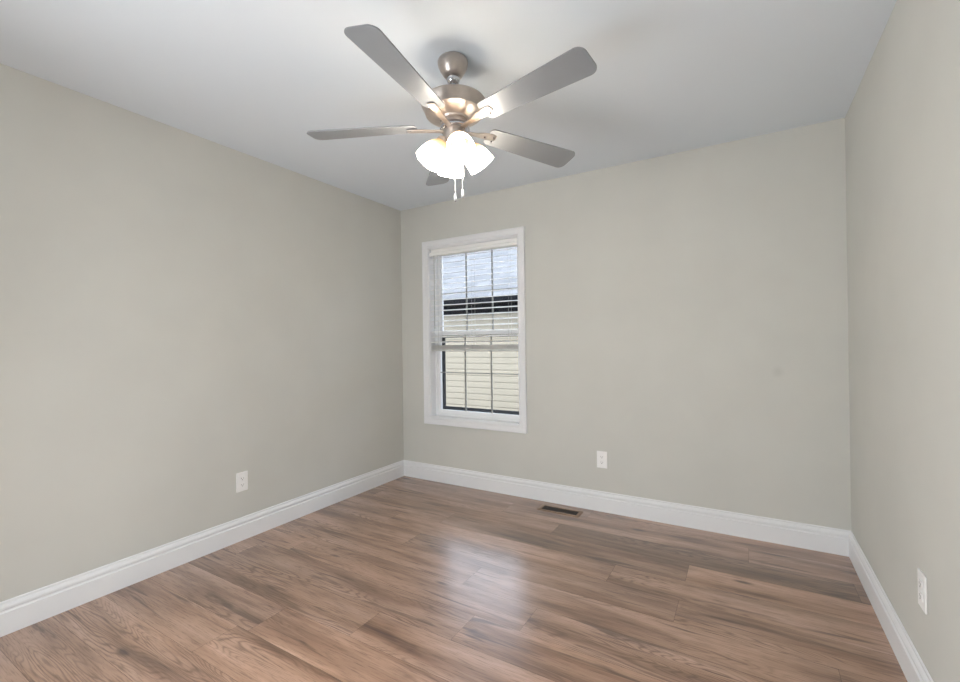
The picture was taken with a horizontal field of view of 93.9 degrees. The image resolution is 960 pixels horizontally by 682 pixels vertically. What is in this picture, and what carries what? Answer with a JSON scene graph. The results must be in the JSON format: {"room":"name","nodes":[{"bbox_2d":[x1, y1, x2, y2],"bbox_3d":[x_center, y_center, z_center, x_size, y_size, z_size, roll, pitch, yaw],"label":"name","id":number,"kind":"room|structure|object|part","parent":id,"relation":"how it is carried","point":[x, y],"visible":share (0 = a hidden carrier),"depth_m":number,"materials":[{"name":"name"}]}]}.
{"room":"empty bedroom","nodes":[
{"label":"empty bedroom","id":0,"kind":"room"},
{"bbox_2d":[0,63,403,601],"bbox_3d":[-1.720,0.052,2.572,0.120,2.490,3.720,-1,0,31],"label":"wall","id":1,"kind":"structure","parent":0,"point":[182,313],"depth_m":2.44,"materials":[{"name":"beige paint"}]},
{"bbox_2d":[0,460,403,636],"bbox_3d":[-1.617,1.174,2.586,0.014,0.142,3.600,-1,0,31],"label":"baseboard","id":2,"kind":"structure","parent":1,"relation":"attached to","point":[19,612],"depth_m":2.43,"materials":[{"name":"white paint"}]},
{"bbox_2d":[236,471,247,492],"bbox_3d":[-1.490,0.882,2.811,0.009,0.120,0.075,-1,0,31],"label":"wall outlet","id":3,"kind":"object","parent":1,"relation":"attached to","point":[242,477],"visible":1,"depth_m":2.81,"materials":[{"name":"plastic"}]},
{"bbox_2d":[0,0,896,210],"bbox_3d":[-0.588,-1.337,1.245,3.459,0.250,5.170,-1,0,31],"label":"ceiling","id":4,"kind":"structure","parent":0,"point":[250,77],"depth_m":2.00,"materials":[{"name":"white paint"}]},
{"bbox_2d":[307,24,596,201],"bbox_3d":[-0.108,-0.902,1.893,1.241,0.629,1.227,-1,0,31],"label":"ceiling fan","id":5,"kind":"object","parent":4,"relation":"hanging from","point":[453,107],"visible":1,"depth_m":1.84,"materials":[{"name":"silver metal"}]},
{"bbox_3d":[-0.513,-0.915,1.970,0.481,0.028,0.131,-1,0,6],"label":"blade","id":6,"kind":"part","parent":5,"relation":"part of","materials":[{"name":"silver metal"}]},
{"bbox_3d":[-0.271,-0.935,1.558,0.130,0.036,0.481,-1,0,24],"label":"blade","id":7,"kind":"part","parent":5,"relation":"part of","materials":[{"name":"silver metal"}]},
{"bbox_3d":[-0.208,-0.797,1.898,0.124,0.144,0.125,-1,0,31],"label":"lamp shade","id":8,"kind":"part","parent":5,"relation":"part of","materials":[{"name":"white glass"}]},
{"bbox_3d":[-0.194,-0.904,2.326,0.130,0.048,0.481,-1,0,-13],"label":"blade","id":9,"kind":"part","parent":5,"relation":"part of","materials":[{"name":"silver metal"}]},
{"bbox_3d":[-0.160,-0.859,1.914,0.053,0.056,0.053,-1,0,31],"label":"lamp arm","id":10,"kind":"part","parent":5,"relation":"part of","materials":[{"name":"silver metal"}]},
{"bbox_3d":[-0.132,-0.795,2.027,0.124,0.144,0.124,-1,0,31],"label":"lamp shade","id":11,"kind":"part","parent":5,"relation":"part of","materials":[{"name":"white glass"}]},
{"bbox_3d":[-0.086,-0.818,1.844,0.061,0.077,0.061,-1,0,31],"label":"bulb","id":12,"kind":"part","parent":5,"relation":"part of","materials":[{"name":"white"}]},
{"bbox_3d":[-0.080,-0.802,1.821,0.126,0.144,0.125,-1,0,31],"label":"lamp shade","id":13,"kind":"part","parent":5,"relation":"part of","materials":[{"name":"white glass"}]},
{"bbox_3d":[-0.003,-0.800,1.950,0.126,0.144,0.124,-1,0,31],"label":"lamp shade","id":14,"kind":"part","parent":5,"relation":"part of","materials":[{"name":"white glass"}]},
{"bbox_3d":[0.242,-0.911,2.133,0.481,0.051,0.129,-1,0,-31],"label":"blade","id":15,"kind":"part","parent":5,"relation":"part of","materials":[{"name":"silver metal"}]},
{"bbox_3d":[0.194,-0.942,1.662,0.481,0.042,0.129,-1,0,42],"label":"blade","id":16,"kind":"part","parent":5,"relation":"part of","materials":[{"name":"silver metal"}]},
{"bbox_2d":[0,476,906,681],"bbox_3d":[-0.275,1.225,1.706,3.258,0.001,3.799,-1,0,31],"label":"floor","id":17,"kind":"structure","parent":0,"point":[45,650],"depth_m":2.04,"materials":[{"name":"brown wood"}]},
{"bbox_2d":[537,504,582,516],"bbox_3d":[0.574,1.216,3.220,0.310,0.004,0.112,-1,0,31],"label":"floor vent","id":18,"kind":"object","parent":17,"relation":"in","point":[544,507],"visible":1,"depth_m":3.22,"materials":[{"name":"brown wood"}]},
{"bbox_2d":[401,118,850,530],"bbox_3d":[0.709,0.022,3.389,3.459,2.490,0.170,-1,0,31],"label":"wall","id":19,"kind":"structure","parent":0,"point":[687,311],"depth_m":2.93,"materials":[{"name":"beige paint"}]},
{"bbox_2d":[422,226,526,433],"bbox_3d":[-0.033,-0.080,3.817,0.999,1.614,0.184,-1,0,31],"label":"window","id":20,"kind":"structure","parent":19,"relation":"in","point":[436,412],"depth_m":3.87,"materials":[{"name":"white paint"}]},
{"bbox_2d":[429,238,517,350],"bbox_3d":[-0.061,-0.366,3.784,0.866,0.903,0.066,-1,0,31],"label":"window blind","id":21,"kind":"object","parent":20,"relation":"attached to","point":[510,242],"visible":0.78,"depth_m":3.76,"materials":[{"name":"white plastic"}]},
{"bbox_3d":[-0.355,-0.345,3.966,0.002,0.850,0.054,-1,0,31],"label":"ladder cord","id":22,"kind":"part","parent":21,"relation":"part of","materials":[{"name":"white fabric"}]},
{"bbox_3d":[-0.052,0.077,3.788,0.862,0.016,0.050,-1,0,31],"label":"rail","id":23,"kind":"part","parent":21,"relation":"part of","materials":[{"name":"white plastic"}]},
{"bbox_3d":[0.240,-0.354,3.612,0.002,0.850,0.054,-1,0,31],"label":"ladder cord","id":24,"kind":"part","parent":21,"relation":"part of","materials":[{"name":"white fabric"}]},
{"bbox_3d":[-0.009,-0.080,3.857,0.875,1.490,0.090,-1,0,31],"label":"frame","id":25,"kind":"part","parent":20,"relation":"part of","materials":[{"name":"white plastic"}]},
{"bbox_3d":[-0.006,-0.429,3.871,0.831,0.749,0.030,-1,0,31],"label":"sash","id":26,"kind":"part","parent":20,"relation":"part of","materials":[{"name":"white plastic"}]},
{"bbox_3d":[-0.015,0.276,3.839,0.831,0.733,0.030,-1,0,31],"label":"sash","id":27,"kind":"part","parent":20,"relation":"part of","materials":[{"name":"white plastic"}]},
{"bbox_3d":[0.015,0.284,3.888,0.827,0.674,0.010,-1,0,31],"label":"screen frame","id":28,"kind":"part","parent":20,"relation":"part of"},
{"bbox_2d":[597,451,606,468],"bbox_3d":[0.869,0.845,3.194,0.075,0.120,0.009,-1,0,31],"label":"wall outlet","id":29,"kind":"object","parent":19,"relation":"attached to","point":[601,455],"visible":1,"depth_m":3.19,"materials":[{"name":"plastic"}]},
{"bbox_2d":[404,460,850,556],"bbox_3d":[0.677,1.146,3.307,3.219,0.142,0.014,-1,0,31],"label":"baseboard","id":30,"kind":"structure","parent":19,"relation":"attached to","point":[778,531],"depth_m":3.01,"materials":[{"name":"white paint"}]},
{"bbox_2d":[845,0,959,681],"bbox_3d":[1.149,0.008,0.864,0.120,2.490,3.720,-1,0,31],"label":"wall","id":31,"kind":"structure","parent":0,"point":[902,119],"depth_m":1.56,"materials":[{"name":"beige paint"}]},
{"bbox_2d":[849,531,933,681],"bbox_3d":[1.137,1.132,0.947,0.014,0.142,3.600,-1,0,31],"label":"baseboard","id":32,"kind":"structure","parent":31,"relation":"attached to","point":[911,663],"depth_m":1.79,"materials":[{"name":"white paint"}]},
{"bbox_2d":[917,568,927,614],"bbox_3d":[1.444,0.816,1.466,0.009,0.120,0.075,-1,0,31],"label":"wall outlet","id":33,"kind":"object","parent":31,"relation":"attached to","point":[922,579],"visible":1,"depth_m":1.45,"materials":[{"name":"plastic"}]},
{"bbox_2d":[918,590,922,602],"bbox_3d":[1.442,0.836,1.468,0.003,0.027,0.034,-1,0,31],"label":"receptacle","id":34,"kind":"object","parent":33,"relation":"attached to","point":[920,592],"depth_m":1.47,"materials":[{"name":"plastic"}]},
{"bbox_2d":[918,579,922,589],"bbox_3d":[1.442,0.797,1.468,0.003,0.027,0.034,-1,0,31],"label":"receptacle","id":35,"kind":"object","parent":33,"relation":"attached to","point":[920,581],"depth_m":1.46,"materials":[{"name":"plastic"}]},
{"label":"outside","id":36,"kind":"structure","parent":0,"visible":0},
{"bbox_3d":[9.580,1.801,21.393,60.000,0.100,39.830,-1,0,31],"label":"ground","id":37,"kind":"structure","parent":36,"visible":0},
{"bbox_2d":[443,247,518,410],"bbox_3d":[1.939,-0.954,11.561,15.000,5.558,7.720,-1,0,31],"label":"house","id":38,"kind":"structure","parent":37,"relation":"on","point":[505,387],"depth_m":8.73,"materials":[{"name":"beige plastic"}]}
]}

